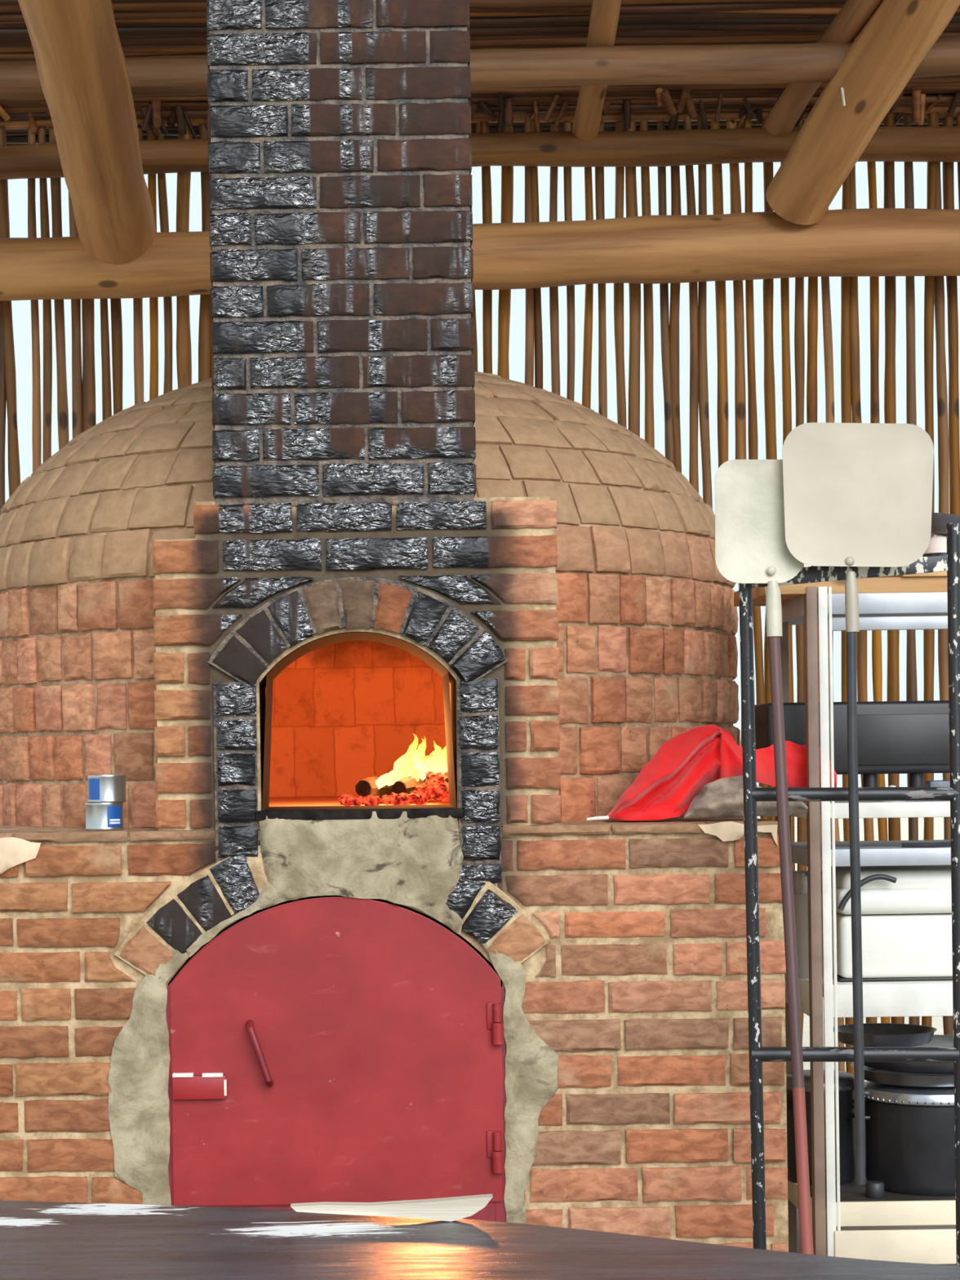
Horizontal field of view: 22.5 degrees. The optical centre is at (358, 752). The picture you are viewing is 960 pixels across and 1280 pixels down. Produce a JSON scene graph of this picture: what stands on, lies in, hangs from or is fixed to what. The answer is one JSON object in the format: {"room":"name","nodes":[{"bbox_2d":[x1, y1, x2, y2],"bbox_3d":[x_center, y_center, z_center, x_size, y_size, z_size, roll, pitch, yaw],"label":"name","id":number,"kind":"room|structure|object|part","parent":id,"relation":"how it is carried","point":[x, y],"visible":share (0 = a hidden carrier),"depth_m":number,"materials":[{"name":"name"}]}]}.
{"room":"outdoor pizza kitchen","nodes":[
{"label":"outdoor pizza kitchen","id":0,"kind":"room"},
{"bbox_2d":[0,111,959,1075],"bbox_3d":[0.460,-0.401,7.997,4.642,3.550,0.092,-1,0,0],"label":"wall","id":1,"kind":"structure","parent":0,"point":[83,385],"depth_m":7.99,"materials":[{"name":"brown wood"}]},
{"bbox_2d":[0,208,959,300],"bbox_3d":[0.432,-1.613,7.834,4.174,0.235,0.230,-2,0,0],"label":"roof beam","id":2,"kind":"structure","parent":1,"relation":"attached to","point":[864,242],"depth_m":7.74,"materials":[{"name":"brown wood"}]},
{"bbox_2d":[17,0,155,265],"bbox_3d":[-0.797,-2.030,6.612,0.260,0.954,2.450,-1,0,1],"label":"rafter","id":3,"kind":"object","parent":2,"relation":"attached to","point":[81,63],"visible":1,"depth_m":6.96,"materials":[{"name":"brown wood"}]},
{"bbox_2d":[765,0,959,225],"bbox_3d":[1.540,-2.017,7.383,0.216,0.668,0.882,-1,0,-23],"label":"rafter","id":4,"kind":"object","parent":2,"relation":"attached to","point":[881,61],"visible":1,"depth_m":7.33,"materials":[{"name":"brown wood"}]},
{"bbox_2d":[0,35,959,97],"bbox_3d":[0.406,-2.091,7.356,3.922,0.132,0.134,-1,0,0],"label":"roof beam","id":5,"kind":"structure","parent":4,"relation":"attached to","point":[813,62],"depth_m":7.31,"materials":[{"name":"brown wood"}]},
{"bbox_2d":[571,0,621,141],"bbox_3d":[0.741,-2.202,7.353,0.090,0.465,1.242,-1,0,0],"label":"rafter","id":6,"kind":"object","parent":5,"relation":"on","point":[604,17],"visible":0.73,"depth_m":7.58,"materials":[{"name":"brown wood"}]},
{"bbox_2d":[761,0,882,136],"bbox_3d":[1.447,-2.159,7.474,0.097,0.342,1.012,-1,0,-11],"label":"rafter","id":7,"kind":"object","parent":5,"relation":"on","point":[854,15],"visible":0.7,"depth_m":7.58,"materials":[{"name":"brown wood"}]},
{"bbox_2d":[840,87,845,106],"bbox_3d":[1.454,-1.968,7.240,0.008,0.047,0.048,-1,0,20],"label":"nail","id":8,"kind":"object","parent":4,"relation":"attached to","point":[842,88],"visible":1,"depth_m":7.24,"materials":[{"name":"silver metal"}]},
{"bbox_2d":[0,125,959,179],"bbox_3d":[0.437,-1.971,7.920,4.220,0.127,0.134,-1,0,0],"label":"roof beam","id":9,"kind":"structure","parent":1,"relation":"attached to","point":[664,148],"depth_m":7.88,"materials":[{"name":"brown wood"}]},
{"bbox_2d":[0,0,959,145],"bbox_3d":[0.454,-3.327,4.870,8.200,2.592,6.540,-1,0,0],"label":"ceiling","id":10,"kind":"structure","parent":0,"point":[145,28],"depth_m":7.61,"materials":[{"name":"brown wood"}]},
{"bbox_2d":[756,816,943,1081],"bbox_3d":[0.021,1.490,15.000,60.000,0.180,90.000,-1,0,0],"label":"ground","id":11,"kind":"structure","parent":0,"point":[937,1021],"depth_m":36.71,"materials":[{"name":"white"}]},
{"bbox_2d":[796,1208,956,1265],"bbox_3d":[0.419,1.334,3.600,8.000,0.120,9.200,-1,0,0],"label":"floor","id":12,"kind":"structure","parent":0,"point":[895,1227],"depth_m":6.39,"materials":[{"name":"concrete"}]},
{"bbox_2d":[0,0,788,1252],"bbox_3d":[-0.107,-0.678,6.105,2.088,3.920,2.293,-1,0,0],"label":"oven","id":13,"kind":"object","parent":12,"relation":"on","point":[242,594],"visible":0.98,"depth_m":5.00,"materials":[{"name":"brick"}]},
{"bbox_2d":[84,802,124,831],"bbox_3d":[-0.541,0.136,5.130,0.081,0.058,0.081,-1,0,0],"label":"tin can","id":14,"kind":"object","parent":13,"relation":"on","point":[99,816],"visible":0.91,"depth_m":5.10,"materials":[{"name":"silver metal"}]},
{"bbox_2d":[87,774,126,803],"bbox_3d":[-0.536,0.078,5.130,0.081,0.058,0.081,-1,0,0],"label":"tin can","id":15,"kind":"object","parent":14,"relation":"on","point":[102,788],"visible":1,"depth_m":5.10,"materials":[{"name":"silver metal"}]},
{"bbox_2d":[109,818,119,821],"bbox_3d":[-0.515,0.143,5.099,0.026,0.004,0.003,-1,0,-39],"label":"print","id":16,"kind":"object","parent":14,"relation":"on","point":[110,820],"depth_m":5.10,"materials":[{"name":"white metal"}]},
{"bbox_3d":[-0.330,0.693,4.988,0.111,0.049,0.016,-1,0,0],"label":"latch plate","id":17,"kind":"part","parent":13,"relation":"part of","materials":[{"name":"red paint"}]},
{"bbox_3d":[-0.204,0.622,4.979,0.055,0.138,0.041,-1,0,0],"label":"handle","id":18,"kind":"part","parent":13,"relation":"part of","materials":[{"name":"red paint"}]},
{"bbox_3d":[-0.045,0.743,5.016,0.706,0.550,0.029,-1,0,0],"label":"door frame","id":19,"kind":"part","parent":13,"relation":"part of","materials":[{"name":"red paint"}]},
{"bbox_3d":[-0.047,0.619,5.002,0.688,0.638,0.012,-1,0,0],"label":"metal door","id":20,"kind":"part","parent":13,"relation":"part of","materials":[{"name":"red paint"}]},
{"bbox_2d":[152,496,560,831],"bbox_3d":[-0.005,-0.184,5.186,0.842,0.683,0.387,-1,0,0],"label":"surround","id":21,"kind":"object","parent":13,"relation":"in","point":[244,588],"depth_m":5.00,"materials":[{"name":"brick"}]},
{"bbox_3d":[0.002,0.129,5.184,0.431,0.020,0.392,-1,0,0],"label":"mouth sill","id":22,"kind":"part","parent":13,"relation":"part of","materials":[{"name":"black metal"}]},
{"bbox_2d":[355,776,393,798],"bbox_3d":[0.064,0.084,5.784,0.053,0.055,0.351,-1,0,17],"label":"log","id":23,"kind":"object","parent":13,"relation":"on","point":[367,786],"visible":0.48,"depth_m":5.63,"materials":[{"name":"brown wood"}]},
{"bbox_2d":[337,771,449,805],"bbox_3d":[0.127,0.074,5.723,0.271,0.099,0.652,-1,0,11],"label":"embers","id":24,"kind":"object","parent":13,"relation":"on","point":[435,788],"visible":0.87,"depth_m":5.51,"materials":[{"name":"orange"}]},
{"bbox_2d":[438,773,448,782],"bbox_3d":[0.181,0.062,5.798,0.043,0.061,0.369,-1,0,-9],"label":"log","id":25,"kind":"object","parent":24,"relation":"on","point":[446,777],"visible":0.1,"depth_m":5.63,"materials":[{"name":"brown wood"}]},
{"bbox_2d":[392,776,426,794],"bbox_3d":[0.153,0.076,5.748,0.045,0.052,0.327,-1,0,22],"label":"log","id":26,"kind":"object","parent":13,"relation":"on","point":[406,784],"visible":0.48,"depth_m":5.61,"materials":[{"name":"brown wood"}]},
{"bbox_2d":[375,733,447,788],"bbox_3d":[0.129,0.028,5.711,0.190,0.145,0.126,-1,0,0],"label":"flames","id":27,"kind":"object","parent":26,"relation":"on","point":[414,762],"visible":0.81,"depth_m":5.70},
{"bbox_2d":[586,815,608,820],"bbox_3d":[0.501,0.139,5.060,0.047,0.010,0.008,-1,0,0],"label":"stick","id":28,"kind":"object","parent":13,"relation":"on","point":[606,817],"visible":1,"depth_m":5.06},
{"bbox_2d":[606,724,836,821],"bbox_3d":[0.818,0.043,5.245,0.600,0.206,0.200,-1,0,-20],"label":"cloth","id":29,"kind":"object","parent":13,"relation":"on","point":[666,786],"visible":0.76,"depth_m":5.16,"materials":[{"name":"red fabric"}]},
{"bbox_2d":[684,775,808,818],"bbox_3d":[0.828,0.096,5.146,0.281,0.092,0.118,-1,0,0],"label":"rag","id":30,"kind":"object","parent":13,"relation":"on","point":[722,797],"visible":0.73,"depth_m":5.12,"materials":[{"name":"grey fabric"}]},
{"bbox_2d":[0,1200,959,1279],"bbox_3d":[-0.024,0.905,2.343,1.833,0.750,1.287,-1,0,0],"label":"table","id":31,"kind":"object","parent":12,"relation":"on","point":[39,1240],"visible":0.98,"depth_m":2.56,"materials":[{"name":"wood"}]},
{"bbox_2d":[290,1193,493,1221],"bbox_3d":[0.037,0.515,2.722,0.228,0.027,0.018,-1,0,0],"label":"board","id":32,"kind":"object","parent":31,"relation":"on","point":[452,1208],"visible":1,"depth_m":2.71,"materials":[{"name":"beige wood"}]},
{"bbox_2d":[715,459,813,1254],"bbox_3d":[0.799,0.350,4.646,0.180,1.851,0.185,-1,0,0],"label":"peel","id":33,"kind":"object","parent":12,"relation":"on","point":[751,547],"visible":0.99,"depth_m":4.73,"materials":[{"name":"metal"}]},
{"bbox_3d":[0.788,-0.453,4.734,0.180,0.244,0.010,-1,0,0],"label":"blade","id":34,"kind":"part","parent":33,"relation":"part of","materials":[{"name":"metal"}]},
{"bbox_2d":[765,580,782,636],"bbox_3d":[0.813,-0.281,4.723,0.031,0.109,0.031,-1,0,0],"label":"socket","id":35,"kind":"object","parent":33,"relation":"attached to","point":[773,596],"depth_m":4.71,"materials":[{"name":"metal"}]},
{"bbox_3d":[0.831,0.204,4.682,0.025,0.886,0.108,-1,0,-14],"label":"handle","id":36,"kind":"part","parent":33,"relation":"part of","materials":[{"name":"brown wood"}]},
{"bbox_3d":[0.855,0.959,4.603,0.026,0.630,0.099,-1,0,-5],"label":"handle","id":37,"kind":"part","parent":33,"relation":"part of","materials":[{"name":"brown wood"}]},
{"bbox_2d":[738,523,959,1266],"bbox_3d":[0.984,0.408,4.780,0.440,1.717,0.030,-1,0,0],"label":"rack","id":38,"kind":"object","parent":12,"relation":"on","point":[758,1054],"visible":0.91,"depth_m":4.77,"materials":[{"name":"metal"}]},
{"bbox_3d":[0.784,0.462,4.780,0.039,1.614,0.026,-1,0,0],"label":"post","id":39,"kind":"part","parent":38,"relation":"part of","materials":[{"name":"black metal"}]},
{"bbox_3d":[0.982,0.599,4.780,0.411,0.036,0.030,-1,0,0],"label":"rail","id":40,"kind":"part","parent":38,"relation":"part of","materials":[{"name":"black metal"}]},
{"bbox_3d":[0.982,0.083,4.780,0.411,0.032,0.028,-1,0,0],"label":"rail","id":41,"kind":"part","parent":38,"relation":"part of","materials":[{"name":"black metal"}]},
{"bbox_2d":[782,422,933,1184],"bbox_3d":[0.985,0.098,4.700,0.296,1.486,0.027,-1,0,0],"label":"peel","id":42,"kind":"object","parent":38,"relation":"hanging from","point":[855,494],"visible":1,"depth_m":4.71,"materials":[{"name":"metal"}]},
{"bbox_2d":[844,571,859,631],"bbox_3d":[0.961,-0.293,4.700,0.026,0.118,0.026,-1,0,0],"label":"socket","id":43,"kind":"object","parent":42,"relation":"attached to","point":[851,598],"depth_m":4.69,"materials":[{"name":"metal"}]},
{"bbox_3d":[0.968,0.297,4.699,0.024,1.090,0.020,-1,0,0],"label":"handle","id":44,"kind":"part","parent":42,"relation":"part of","materials":[{"name":"black metal"}]},
{"bbox_3d":[0.976,-0.503,4.707,0.296,0.285,0.012,-1,0,0],"label":"blade","id":45,"kind":"part","parent":42,"relation":"part of","materials":[{"name":"metal"}]},
{"bbox_3d":[1.190,0.405,4.780,0.027,1.717,0.026,-1,0,0],"label":"post","id":46,"kind":"part","parent":38,"relation":"part of","materials":[{"name":"metal"}]},
{"bbox_2d":[773,586,956,1264],"bbox_3d":[1.256,0.448,5.494,0.531,1.628,0.452,-1,0,0],"label":"shelving unit","id":47,"kind":"object","parent":12,"relation":"on","point":[848,1204],"visible":0.56,"depth_m":5.28,"materials":[{"name":"grey metal"}]},
{"bbox_3d":[1.007,0.452,5.705,0.034,1.628,0.030,-1,0,0],"label":"post","id":48,"kind":"part","parent":47,"relation":"part of","materials":[{"name":"brown wood"}]},
{"bbox_2d":[792,870,822,978],"bbox_3d":[1.016,0.390,5.460,0.092,0.239,0.091,-1,0,0],"label":"bucket","id":49,"kind":"object","parent":47,"relation":"on","point":[799,877],"visible":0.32,"depth_m":5.42,"materials":[{"name":"grey plastic"}]},
{"bbox_3d":[1.015,0.294,5.460,0.092,0.048,0.091,-1,0,0],"label":"lid","id":50,"kind":"part","parent":49,"relation":"part of","materials":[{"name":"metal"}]},
{"bbox_3d":[1.002,0.452,5.293,0.024,1.628,0.034,-1,0,0],"label":"post","id":51,"kind":"part","parent":47,"relation":"part of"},
{"bbox_2d":[786,1069,855,1185],"bbox_3d":[1.062,0.860,5.560,0.209,0.251,0.177,-1,0,36],"label":"cooking pot","id":52,"kind":"object","parent":47,"relation":"on","point":[846,1080],"visible":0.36,"depth_m":5.50,"materials":[{"name":"metal"}]},
{"bbox_3d":[1.060,0.753,5.560,0.177,0.037,0.177,-1,0,0],"label":"lid","id":53,"kind":"part","parent":52,"relation":"part of","materials":[{"name":"metal"}]},
{"bbox_2d":[733,576,946,606],"bbox_3d":[1.096,-0.365,5.500,0.413,0.034,0.440,-1,0,0],"label":"wooden board","id":54,"kind":"object","parent":47,"relation":"on","point":[929,584],"visible":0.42,"depth_m":5.28,"materials":[{"name":"brown wood"}]},
{"bbox_2d":[882,571,946,577],"bbox_3d":[1.252,-0.397,5.445,0.127,0.024,0.350,-1,0,0],"label":"wooden board","id":55,"kind":"object","parent":54,"relation":"on","point":[940,573],"visible":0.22,"depth_m":5.27,"materials":[{"name":"brown wood"}]},
{"bbox_2d":[922,534,946,556],"bbox_3d":[1.302,-0.448,5.400,0.078,0.077,0.078,-1,0,0],"label":"cooking pot","id":56,"kind":"object","parent":55,"relation":"on","point":[937,546],"visible":0.43,"depth_m":5.37,"materials":[{"name":"white ceramic"}]},
{"bbox_3d":[1.303,-0.427,5.400,0.078,0.035,0.078,-1,0,0],"label":"pot","id":57,"kind":"part","parent":56,"relation":"part of","materials":[{"name":"metal"}]},
{"bbox_2d":[931,512,959,535],"bbox_3d":[1.321,-0.508,5.400,0.102,0.056,0.104,-1,0,0],"label":"bowl","id":58,"kind":"object","parent":56,"relation":"on","point":[939,521],"visible":0.57,"depth_m":5.36,"materials":[{"name":"grey metal"}]},
{"bbox_2d":[754,700,949,786],"bbox_3d":[1.162,-0.003,5.546,0.485,0.224,0.248,-1,0,0],"label":"metal box","id":59,"kind":"object","parent":47,"relation":"on","point":[912,738],"visible":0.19,"depth_m":5.43,"materials":[{"name":"black metal"}]},
{"bbox_3d":[1.247,-0.029,5.426,0.255,0.114,0.009,-1,0,0],"label":"panel","id":60,"kind":"part","parent":59,"relation":"part of","materials":[{"name":"black metal"}]},
{"bbox_3d":[1.227,-0.327,5.499,0.495,0.046,0.442,-1,0,0],"label":"shelf rail","id":61,"kind":"part","parent":47,"relation":"part of","materials":[{"name":"grey metal"}]},
{"bbox_3d":[1.239,0.542,5.499,0.495,0.072,0.442,-1,0,0],"label":"shelf rail","id":62,"kind":"part","parent":47,"relation":"part of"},
{"bbox_3d":[1.233,0.126,5.499,0.495,0.034,0.442,-1,0,0],"label":"shelf rail","id":63,"kind":"part","parent":47,"relation":"part of","materials":[{"name":"white metal"}]},
{"bbox_3d":[1.235,0.229,5.499,0.495,0.038,0.442,-1,0,0],"label":"shelf rail","id":64,"kind":"part","parent":47,"relation":"part of","materials":[{"name":"grey metal"}]},
{"bbox_3d":[1.246,1.009,5.499,0.495,0.053,0.442,-1,0,0],"label":"shelf rail","id":65,"kind":"part","parent":47,"relation":"part of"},
{"bbox_2d":[866,1180,884,1199],"bbox_3d":[1.141,0.967,5.330,0.040,0.034,0.040,-1,0,0],"label":"jar","id":66,"kind":"object","parent":47,"relation":"on","point":[874,1188],"visible":1,"depth_m":5.31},
{"bbox_3d":[1.250,-0.285,5.295,0.449,0.030,0.010,-1,0,0],"label":"cross rail","id":67,"kind":"part","parent":47,"relation":"part of","materials":[{"name":"grey metal"}]},
{"bbox_2d":[831,865,952,982],"bbox_3d":[1.250,0.384,5.491,0.393,0.244,0.394,-1,0,0],"label":"cooler box","id":68,"kind":"object","parent":47,"relation":"on","point":[906,910],"visible":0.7,"depth_m":5.32,"materials":[{"name":"white plastic"}]},
{"bbox_3d":[1.118,0.308,5.300,0.130,0.080,0.012,-1,0,0],"label":"handle","id":69,"kind":"part","parent":68,"relation":"part of","materials":[{"name":"black plastic"}]},
{"bbox_3d":[1.251,0.309,5.500,0.388,0.094,0.376,-1,0,0],"label":"lid","id":70,"kind":"part","parent":68,"relation":"part of","materials":[{"name":"white plastic"}]},
{"bbox_2d":[880,785,905,801],"bbox_3d":[1.186,0.091,5.360,0.064,0.036,0.063,-1,0,0],"label":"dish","id":71,"kind":"object","parent":47,"relation":"on","point":[890,785],"visible":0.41,"depth_m":5.34,"materials":[{"name":"white ceramic"}]},
{"bbox_2d":[851,1080,955,1196],"bbox_3d":[1.301,0.861,5.470,0.327,0.241,0.327,-1,0,45],"label":"cooking pot","id":72,"kind":"object","parent":47,"relation":"on","point":[910,1138],"visible":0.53,"depth_m":5.34,"materials":[{"name":"metal"}]},
{"bbox_3d":[1.136,0.825,5.470,0.035,0.010,0.070,-1,0,0],"label":"handle","id":73,"kind":"part","parent":72,"relation":"part of","materials":[{"name":"black metal"}]},
{"bbox_2d":[850,1062,954,1087],"bbox_3d":[1.289,0.726,5.470,0.340,0.030,0.340,-1,0,0],"label":"baking pan","id":74,"kind":"object","parent":72,"relation":"on","point":[871,1074],"visible":0.56,"depth_m":5.34,"materials":[{"name":"metal"}]},
{"bbox_2d":[864,1062,953,1073],"bbox_3d":[1.298,0.695,5.470,0.354,0.030,0.354,-1,0,0],"label":"baking pan","id":75,"kind":"object","parent":74,"relation":"on","point":[904,1067],"visible":0.41,"depth_m":5.33,"materials":[{"name":"metal"}]},
{"bbox_2d":[915,1034,953,1046],"bbox_3d":[1.308,0.670,5.470,0.340,0.018,0.340,-1,0,0],"label":"baking pan","id":76,"kind":"object","parent":75,"relation":"on","point":[936,1040],"visible":0.06,"depth_m":5.60,"materials":[{"name":"metal"}]},
{"bbox_2d":[833,1022,937,1046],"bbox_3d":[1.198,0.646,5.500,0.237,0.030,0.237,-1,0,0],"label":"baking pan","id":77,"kind":"object","parent":76,"relation":"on","point":[875,1034],"visible":0.85,"depth_m":5.46,"materials":[{"name":"metal"}]},
{"bbox_3d":[1.299,0.759,5.470,0.324,0.037,0.324,-1,0,0],"label":"lid","id":78,"kind":"part","parent":72,"relation":"part of","materials":[{"name":"metal"}]},
{"bbox_2d":[901,841,951,847],"bbox_3d":[1.265,0.204,5.320,0.129,0.010,0.049,-1,0,-10],"label":"cord","id":79,"kind":"object","parent":47,"relation":"on","point":[904,844],"visible":0.88,"depth_m":5.31,"materials":[{"name":"black rubber"}]},
{"bbox_2d":[925,780,950,786],"bbox_3d":[1.292,0.085,5.362,0.054,0.045,0.045,-1,0,0],"label":"plastic container","id":80,"kind":"object","parent":47,"relation":"on","point":[929,783],"visible":0.36,"depth_m":5.34,"materials":[{"name":"plastic"}]}
]}

